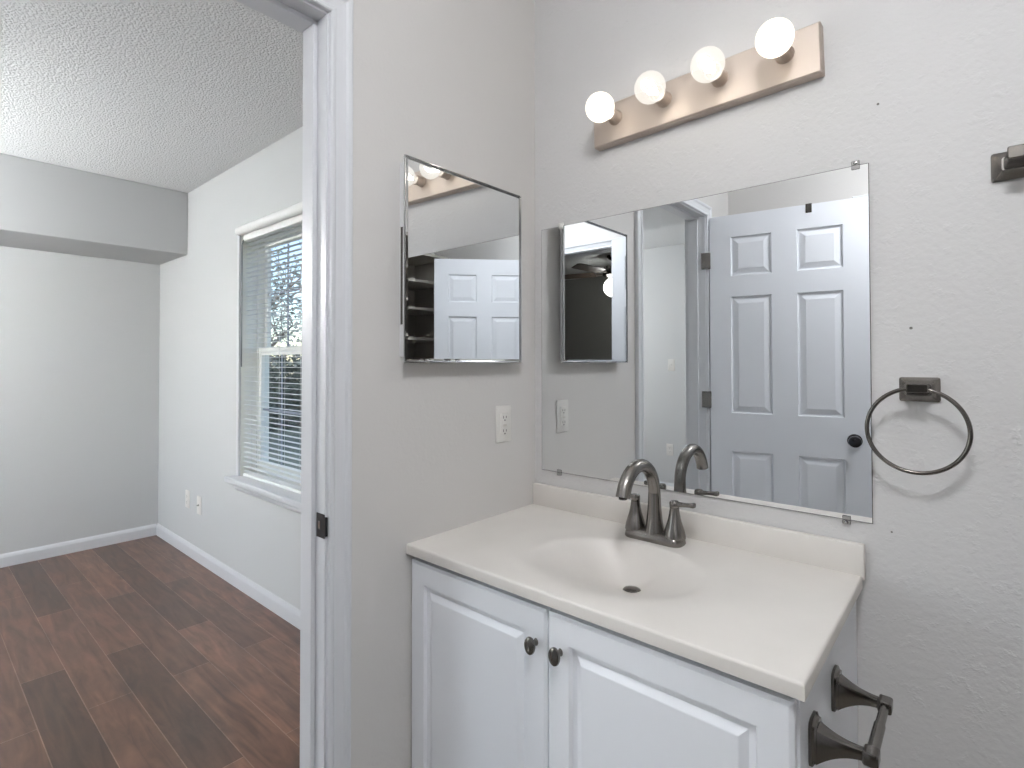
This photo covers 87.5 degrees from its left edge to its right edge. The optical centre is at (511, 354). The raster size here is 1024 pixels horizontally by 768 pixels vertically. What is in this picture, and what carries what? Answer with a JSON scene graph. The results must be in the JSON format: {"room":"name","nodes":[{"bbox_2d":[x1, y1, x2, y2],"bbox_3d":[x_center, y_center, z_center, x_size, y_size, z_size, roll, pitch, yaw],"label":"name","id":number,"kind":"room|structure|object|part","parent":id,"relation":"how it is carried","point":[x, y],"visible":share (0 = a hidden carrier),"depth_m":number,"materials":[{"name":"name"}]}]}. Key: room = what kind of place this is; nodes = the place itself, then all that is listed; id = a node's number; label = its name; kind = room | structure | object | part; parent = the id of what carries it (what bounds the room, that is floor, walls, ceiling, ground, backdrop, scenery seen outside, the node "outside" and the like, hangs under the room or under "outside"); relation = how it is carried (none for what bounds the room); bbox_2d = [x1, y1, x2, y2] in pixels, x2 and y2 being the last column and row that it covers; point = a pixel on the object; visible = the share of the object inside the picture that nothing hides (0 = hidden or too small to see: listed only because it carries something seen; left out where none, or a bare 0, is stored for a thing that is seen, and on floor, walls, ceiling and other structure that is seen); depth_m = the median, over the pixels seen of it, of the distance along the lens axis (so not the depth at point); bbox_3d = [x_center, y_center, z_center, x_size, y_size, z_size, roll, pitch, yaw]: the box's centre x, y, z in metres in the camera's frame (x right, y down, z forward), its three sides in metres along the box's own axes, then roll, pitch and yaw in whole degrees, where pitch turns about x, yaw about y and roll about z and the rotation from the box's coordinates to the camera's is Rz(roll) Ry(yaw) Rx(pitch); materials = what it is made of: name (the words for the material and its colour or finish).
{"room":"bathroom","nodes":[
{"label":"bathroom","id":0,"kind":"room"},
{"bbox_2d":[0,246,159,553],"bbox_3d":[-3.738,0.112,2.627,0.100,2.388,3.450,-1,-1,41],"label":"wall","id":1,"kind":"structure","parent":0,"point":[80,335],"depth_m":3.53,"materials":[{"name":"grey paint"}]},
{"bbox_2d":[0,524,155,567],"bbox_3d":[-3.665,1.246,2.605,0.013,0.080,3.337,-1,-1,41],"label":"baseboard","id":2,"kind":"structure","parent":1,"relation":"attached to","point":[57,549],"depth_m":3.51,"materials":[{"name":"white wood"}]},
{"bbox_2d":[0,153,187,264],"bbox_3d":[-3.458,-0.879,2.463,0.559,0.410,3.350,-1,-1,41],"label":"soffit","id":3,"kind":"structure","parent":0,"point":[47,207],"depth_m":3.18,"materials":[{"name":"grey paint"}]},
{"bbox_2d":[0,535,299,767],"bbox_3d":[-2.434,1.319,1.577,3.419,0.100,3.600,-1,-1,41],"label":"floor","id":4,"kind":"structure","parent":0,"point":[135,653],"depth_m":2.18,"materials":[{"name":"brown wood"}]},
{"bbox_2d":[0,0,302,192],"bbox_3d":[-2.456,-1.149,1.631,3.369,0.100,3.600,-1,-1,41],"label":"ceiling","id":5,"kind":"structure","parent":0,"point":[175,95],"depth_m":2.16,"materials":[{"name":"white paint"}]},
{"bbox_2d":[158,126,302,609],"bbox_3d":[-1.323,0.114,2.914,3.369,2.388,0.150,-1,-1,41],"label":"wall","id":6,"kind":"structure","parent":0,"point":[259,539],"depth_m":3.20,"materials":[{"name":"grey paint"}]},
{"bbox_2d":[185,490,189,507],"bbox_3d":[-2.116,0.943,3.485,0.070,0.114,0.008,-1,-1,41],"label":"wall outlet","id":7,"kind":"object","parent":6,"relation":"attached to","point":[187,493],"visible":1,"depth_m":3.48,"materials":[{"name":"white plastic"}]},
{"bbox_2d":[197,495,201,514],"bbox_3d":[-1.965,0.945,3.349,0.070,0.114,0.015,-1,-1,41],"label":"cable plate","id":8,"kind":"object","parent":6,"relation":"attached to","point":[199,498],"visible":1,"depth_m":3.34,"materials":[{"name":"white plastic"}]},
{"bbox_2d":[156,523,299,629],"bbox_3d":[-1.338,1.246,2.802,3.269,0.080,0.013,-1,-1,41],"label":"baseboard","id":9,"kind":"structure","parent":6,"relation":"attached to","point":[288,612],"depth_m":2.96,"materials":[{"name":"white wood"}]},
{"bbox_2d":[224,224,301,513],"bbox_3d":[-1.188,0.036,2.756,0.894,1.431,0.212,-1,-1,41],"label":"window","id":10,"kind":"structure","parent":6,"relation":"attached to","point":[290,500],"depth_m":2.99,"materials":[{"name":"white plastic"}]},
{"bbox_3d":[-1.221,-0.005,2.719,0.830,1.351,0.012,-1,-1,41],"label":"trim","id":11,"kind":"part","parent":10,"relation":"part of","materials":[{"name":"white wood"}]},
{"bbox_3d":[-1.209,0.686,2.722,0.894,0.030,0.146,-1,-1,41],"label":"sill","id":12,"kind":"part","parent":10,"relation":"part of","materials":[{"name":"white"}]},
{"bbox_3d":[-1.151,0.302,2.795,0.734,0.683,0.025,-1,-1,41],"label":"sash","id":13,"kind":"part","parent":10,"relation":"part of","materials":[{"name":"white plastic"}]},
{"bbox_2d":[263,355,301,464],"bbox_3d":[-1.151,0.297,2.796,0.666,0.593,0.006,-1,-1,41],"label":"window pane","id":14,"kind":"object","parent":10,"relation":"attached to","point":[281,411],"depth_m":2.87,"materials":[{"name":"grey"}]},
{"bbox_3d":[-1.131,-0.326,2.829,0.734,0.645,0.025,-1,-1,41],"label":"sash","id":15,"kind":"part","parent":10,"relation":"part of","materials":[{"name":"glass"}]},
{"bbox_2d":[269,243,301,345],"bbox_3d":[-1.130,-0.324,2.829,0.666,0.570,0.006,-1,-1,41],"label":"window pane","id":16,"kind":"object","parent":10,"relation":"attached to","point":[288,244],"depth_m":2.95,"materials":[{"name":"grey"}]},
{"bbox_2d":[235,202,301,493],"bbox_3d":[-1.215,-0.022,2.727,0.794,1.383,0.072,-1,-1,41],"label":"window blinds","id":17,"kind":"object","parent":6,"relation":"attached to","point":[291,216],"visible":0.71,"depth_m":2.76,"materials":[{"name":"white plastic"}]},
{"bbox_3d":[-1.201,0.662,2.732,0.758,0.015,0.024,-1,-1,41],"label":"rail","id":18,"kind":"part","parent":17,"relation":"part of","materials":[{"name":"white plastic"}]},
{"bbox_3d":[-1.202,0.009,2.742,0.531,1.288,0.031,-1,-1,41],"label":"ladder cord","id":19,"kind":"part","parent":17,"relation":"part of","materials":[{"name":"white plastic"}]},
{"bbox_2d":[351,0,534,767],"bbox_3d":[-0.618,-0.106,1.079,0.106,2.770,2.000,-1,-1,41],"label":"wall","id":20,"kind":"structure","parent":0,"point":[447,84],"depth_m":1.41,"materials":[{"name":"grey paint"}]},
{"bbox_2d":[236,0,352,767],"bbox_3d":[-0.710,0.205,0.969,0.142,2.105,0.869,-1,-1,41],"label":"door frame","id":21,"kind":"structure","parent":20,"relation":"attached to","point":[301,15],"depth_m":1.24,"materials":[{"name":"white wood"}]},
{"bbox_3d":[-0.434,0.391,1.222,0.040,0.055,0.006,-1,-1,41],"label":"strike plate","id":22,"kind":"part","parent":21,"relation":"part of","materials":[{"name":"black metal"}]},
{"bbox_2d":[399,154,521,362],"bbox_3d":[-0.134,-0.239,1.528,0.039,0.527,0.456,-1,-1,41],"label":"medicine cabinet","id":23,"kind":"object","parent":20,"relation":"attached to","point":[460,235],"visible":1,"depth_m":1.48,"materials":[{"name":"white metal"}]},
{"bbox_3d":[-0.279,-0.201,1.366,0.016,0.250,0.002,-1,-1,41],"label":"door pull","id":24,"kind":"part","parent":23,"relation":"part of","materials":[{"name":"silver metal"}]},
{"bbox_2d":[496,405,510,442],"bbox_3d":[-0.025,0.216,1.668,0.010,0.114,0.070,-1,-1,41],"label":"wall outlet","id":25,"kind":"object","parent":20,"relation":"attached to","point":[503,413],"visible":1,"depth_m":1.66,"materials":[{"name":"white plastic"}]},
{"bbox_2d":[501,413,507,434],"bbox_3d":[-0.024,0.216,1.667,0.004,0.067,0.033,-1,-1,41],"label":"receptacle","id":26,"kind":"object","parent":25,"relation":"attached to","point":[504,416],"depth_m":1.66,"materials":[{"name":"white plastic"}]},
{"bbox_2d":[534,0,1023,767],"bbox_3d":[1.155,-0.111,0.943,2.950,2.770,0.120,-1,-1,41],"label":"wall","id":27,"kind":"structure","parent":0,"point":[940,601],"depth_m":1.14,"materials":[{"name":"grey paint"}]},
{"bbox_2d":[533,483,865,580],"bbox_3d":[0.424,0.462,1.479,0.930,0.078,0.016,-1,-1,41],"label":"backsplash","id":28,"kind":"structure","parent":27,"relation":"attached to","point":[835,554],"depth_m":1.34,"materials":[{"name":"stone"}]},
{"bbox_2d":[585,17,824,150],"bbox_3d":[0.445,-0.694,1.385,0.610,0.119,0.156,-3,-3,41],"label":"vanity light","id":29,"kind":"object","parent":27,"relation":"attached to","point":[782,57],"visible":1,"depth_m":1.37,"materials":[{"name":"beige metal"}]},
{"bbox_3d":[0.255,-0.696,1.516,0.081,0.081,0.104,-3,-3,41],"label":"bulb","id":30,"kind":"part","parent":29,"relation":"part of","materials":[{"name":"white glass"}]},
{"bbox_2d":[607,108,621,124],"bbox_3d":[0.292,-0.695,1.558,0.043,0.043,0.036,-3,-3,41],"label":"socket","id":31,"kind":"object","parent":29,"relation":"attached to","point":[616,118],"depth_m":1.55,"materials":[{"name":"beige metal"}]},
{"bbox_2d":[652,87,671,107],"bbox_3d":[0.407,-0.701,1.458,0.043,0.043,0.036,-3,-3,41],"label":"socket","id":32,"kind":"object","parent":29,"relation":"attached to","point":[663,98],"depth_m":1.46,"materials":[{"name":"beige metal"}]},
{"bbox_2d":[708,65,728,87],"bbox_3d":[0.522,-0.707,1.358,0.043,0.043,0.036,-3,-3,41],"label":"socket","id":33,"kind":"object","parent":29,"relation":"attached to","point":[719,78],"depth_m":1.36,"materials":[{"name":"beige metal"}]},
{"bbox_3d":[0.600,-0.713,1.216,0.081,0.081,0.104,-3,-3,41],"label":"bulb","id":34,"kind":"part","parent":29,"relation":"part of","materials":[{"name":"white glass"}]},
{"bbox_2d":[775,45,794,63],"bbox_3d":[0.637,-0.713,1.258,0.043,0.043,0.036,-3,-3,41],"label":"socket","id":35,"kind":"object","parent":29,"relation":"attached to","point":[788,57],"depth_m":1.26,"materials":[{"name":"beige metal"}]},
{"bbox_2d":[541,160,872,524],"bbox_3d":[0.443,-0.021,1.474,0.914,0.813,0.010,-1,-1,41],"label":"wall mirror","id":36,"kind":"object","parent":27,"relation":"attached to","point":[721,342],"visible":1,"depth_m":1.38,"materials":[{"name":"clear glass"}]},
{"bbox_2d":[865,377,972,474],"bbox_3d":[0.831,0.146,1.097,0.175,0.196,0.066,-1,-1,41],"label":"towel ring","id":37,"kind":"object","parent":27,"relation":"attached to","point":[916,389],"visible":1,"depth_m":1.09,"materials":[{"name":"silver metal"}]},
{"bbox_3d":[0.827,0.072,1.090,0.036,0.023,0.048,-1,-1,41],"label":"post","id":38,"kind":"part","parent":37,"relation":"part of","materials":[{"name":"silver metal"}]},
{"bbox_3d":[0.848,0.073,1.113,0.069,0.051,0.022,-1,-1,41],"label":"plate","id":39,"kind":"part","parent":37,"relation":"part of","materials":[{"name":"silver metal"}]},
{"bbox_2d":[991,144,1023,182],"bbox_3d":[1.171,-0.368,0.800,0.677,0.055,0.079,-1,-1,41],"label":"towel bar","id":40,"kind":"object","parent":27,"relation":"attached to","point":[1009,165],"visible":1,"depth_m":1.02,"materials":[{"name":"silver metal"}]},
{"bbox_3d":[0.935,-0.366,0.993,0.032,0.028,0.059,-1,-1,41],"label":"post","id":41,"kind":"part","parent":40,"relation":"part of","materials":[{"name":"silver metal"}]},
{"bbox_3d":[0.441,1.293,0.140,2.806,0.100,2.000,-1,-1,41],"label":"floor","id":42,"kind":"structure","parent":0,"visible":0},
{"bbox_2d":[412,557,857,767],"bbox_3d":[0.243,0.888,1.274,0.908,0.746,0.552,-1,-1,41],"label":"vanity cabinet","id":43,"kind":"object","parent":42,"relation":"on","point":[501,678],"visible":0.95,"depth_m":1.07,"materials":[{"name":"white wood"}]},
{"bbox_3d":[-0.090,0.842,1.247,0.442,0.626,0.018,-1,-1,41],"label":"cabinet door","id":44,"kind":"part","parent":43,"relation":"part of","materials":[{"name":"white wood"}]},
{"bbox_3d":[0.041,0.600,1.106,0.027,0.037,0.028,-1,-1,41],"label":"knob","id":45,"kind":"part","parent":43,"relation":"part of","materials":[{"name":"silver metal"}]},
{"bbox_3d":[0.088,0.599,1.065,0.027,0.037,0.028,-1,-1,41],"label":"knob","id":46,"kind":"part","parent":43,"relation":"part of","materials":[{"name":"silver metal"}]},
{"bbox_2d":[406,483,865,701],"bbox_3d":[0.254,0.533,1.281,0.930,0.226,0.536,-1,-1,41],"label":"sink","id":47,"kind":"object","parent":43,"relation":"in","point":[765,606],"visible":0.98,"depth_m":1.20,"materials":[{"name":"white ceramic"}]},
{"bbox_2d":[623,586,640,592],"bbox_3d":[0.294,0.579,1.313,0.065,0.014,0.065,-1,-1,41],"label":"sink drain","id":48,"kind":"object","parent":47,"relation":"in","point":[631,589],"visible":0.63,"depth_m":1.31,"materials":[{"name":"silver metal"}]},
{"bbox_2d":[616,459,695,547],"bbox_3d":[0.327,0.377,1.360,0.219,0.224,0.215,-1,-1,41],"label":"bathroom faucet","id":49,"kind":"object","parent":47,"relation":"on","point":[673,535],"visible":1,"depth_m":1.38,"materials":[{"name":"silver metal"}]},
{"bbox_3d":[0.336,0.435,1.454,0.056,0.076,0.056,-1,-1,41],"label":"handle","id":50,"kind":"part","parent":49,"relation":"part of","materials":[{"name":"silver metal"}]},
{"bbox_3d":[0.320,0.387,1.468,0.066,0.019,0.025,-1,-1,41],"label":"lever","id":51,"kind":"part","parent":49,"relation":"part of","materials":[{"name":"silver metal"}]},
{"bbox_3d":[0.326,0.368,1.359,0.055,0.206,0.212,-1,-1,41],"label":"spout","id":52,"kind":"part","parent":49,"relation":"part of","materials":[{"name":"silver metal"}]},
{"bbox_3d":[0.378,0.477,1.417,0.160,0.026,0.062,-1,-1,41],"label":"plate","id":53,"kind":"part","parent":49,"relation":"part of","materials":[{"name":"silver metal"}]},
{"bbox_3d":[0.419,0.434,1.381,0.056,0.076,0.056,-1,-1,41],"label":"handle","id":54,"kind":"part","parent":49,"relation":"part of","materials":[{"name":"silver metal"}]},
{"bbox_3d":[0.435,0.385,1.368,0.066,0.019,0.025,-1,-1,41],"label":"lever","id":55,"kind":"part","parent":49,"relation":"part of","materials":[{"name":"silver metal"}]},
{"bbox_3d":[0.253,0.837,0.949,0.459,0.626,0.018,-1,-1,41],"label":"cabinet door","id":56,"kind":"part","parent":43,"relation":"part of","materials":[{"name":"white wood"}]},
{"bbox_2d":[808,665,892,767],"bbox_3d":[0.575,0.619,0.900,0.090,0.074,0.224,-1,-1,41],"label":"toilet paper holder","id":57,"kind":"object","parent":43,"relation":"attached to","point":[824,744],"visible":1,"depth_m":0.85,"materials":[{"name":"silver metal"}]},
{"bbox_3d":[0.487,0.618,0.860,0.011,0.074,0.048,-1,-1,41],"label":"plate","id":58,"kind":"part","parent":57,"relation":"part of","materials":[{"name":"silver metal"}]},
{"bbox_3d":[0.603,0.620,0.992,0.011,0.074,0.048,-1,-1,41],"label":"plate","id":59,"kind":"part","parent":57,"relation":"part of","materials":[{"name":"silver metal"}]},
{"bbox_3d":[0.515,0.622,0.836,0.066,0.059,0.036,-1,-1,41],"label":"arm","id":60,"kind":"part","parent":57,"relation":"part of","materials":[{"name":"silver metal"}]},
{"bbox_3d":[0.630,0.624,0.968,0.066,0.059,0.036,-1,-1,41],"label":"arm","id":61,"kind":"part","parent":57,"relation":"part of","materials":[{"name":"silver metal"}]},
{"label":"outside","id":62,"kind":"structure","parent":0,"visible":0},
{"bbox_2d":[269,385,300,469],"bbox_3d":[5.436,2.047,26.998,55.000,0.100,44.880,-1,-1,41],"label":"ground","id":63,"kind":"structure","parent":62,"point":[288,428],"depth_m":10.30,"materials":[{"name":"grey"}]},
{"bbox_2d":[269,354,301,430],"bbox_3d":[-5.408,1.006,13.503,1.554,2.261,9.680,-1,-1,33],"label":"hedge","id":64,"kind":"object","parent":63,"relation":"on","point":[290,377],"visible":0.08,"depth_m":12.85,"materials":[{"name":"green plant"}]},
{"bbox_2d":[269,241,301,379],"bbox_3d":[-4.604,-0.163,8.915,2.869,3.800,2.865,-1,-1,41],"label":"tree","id":65,"kind":"object","parent":63,"relation":"on","point":[273,343],"visible":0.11,"depth_m":9.06,"materials":[{"name":"green plant"}]}
]}

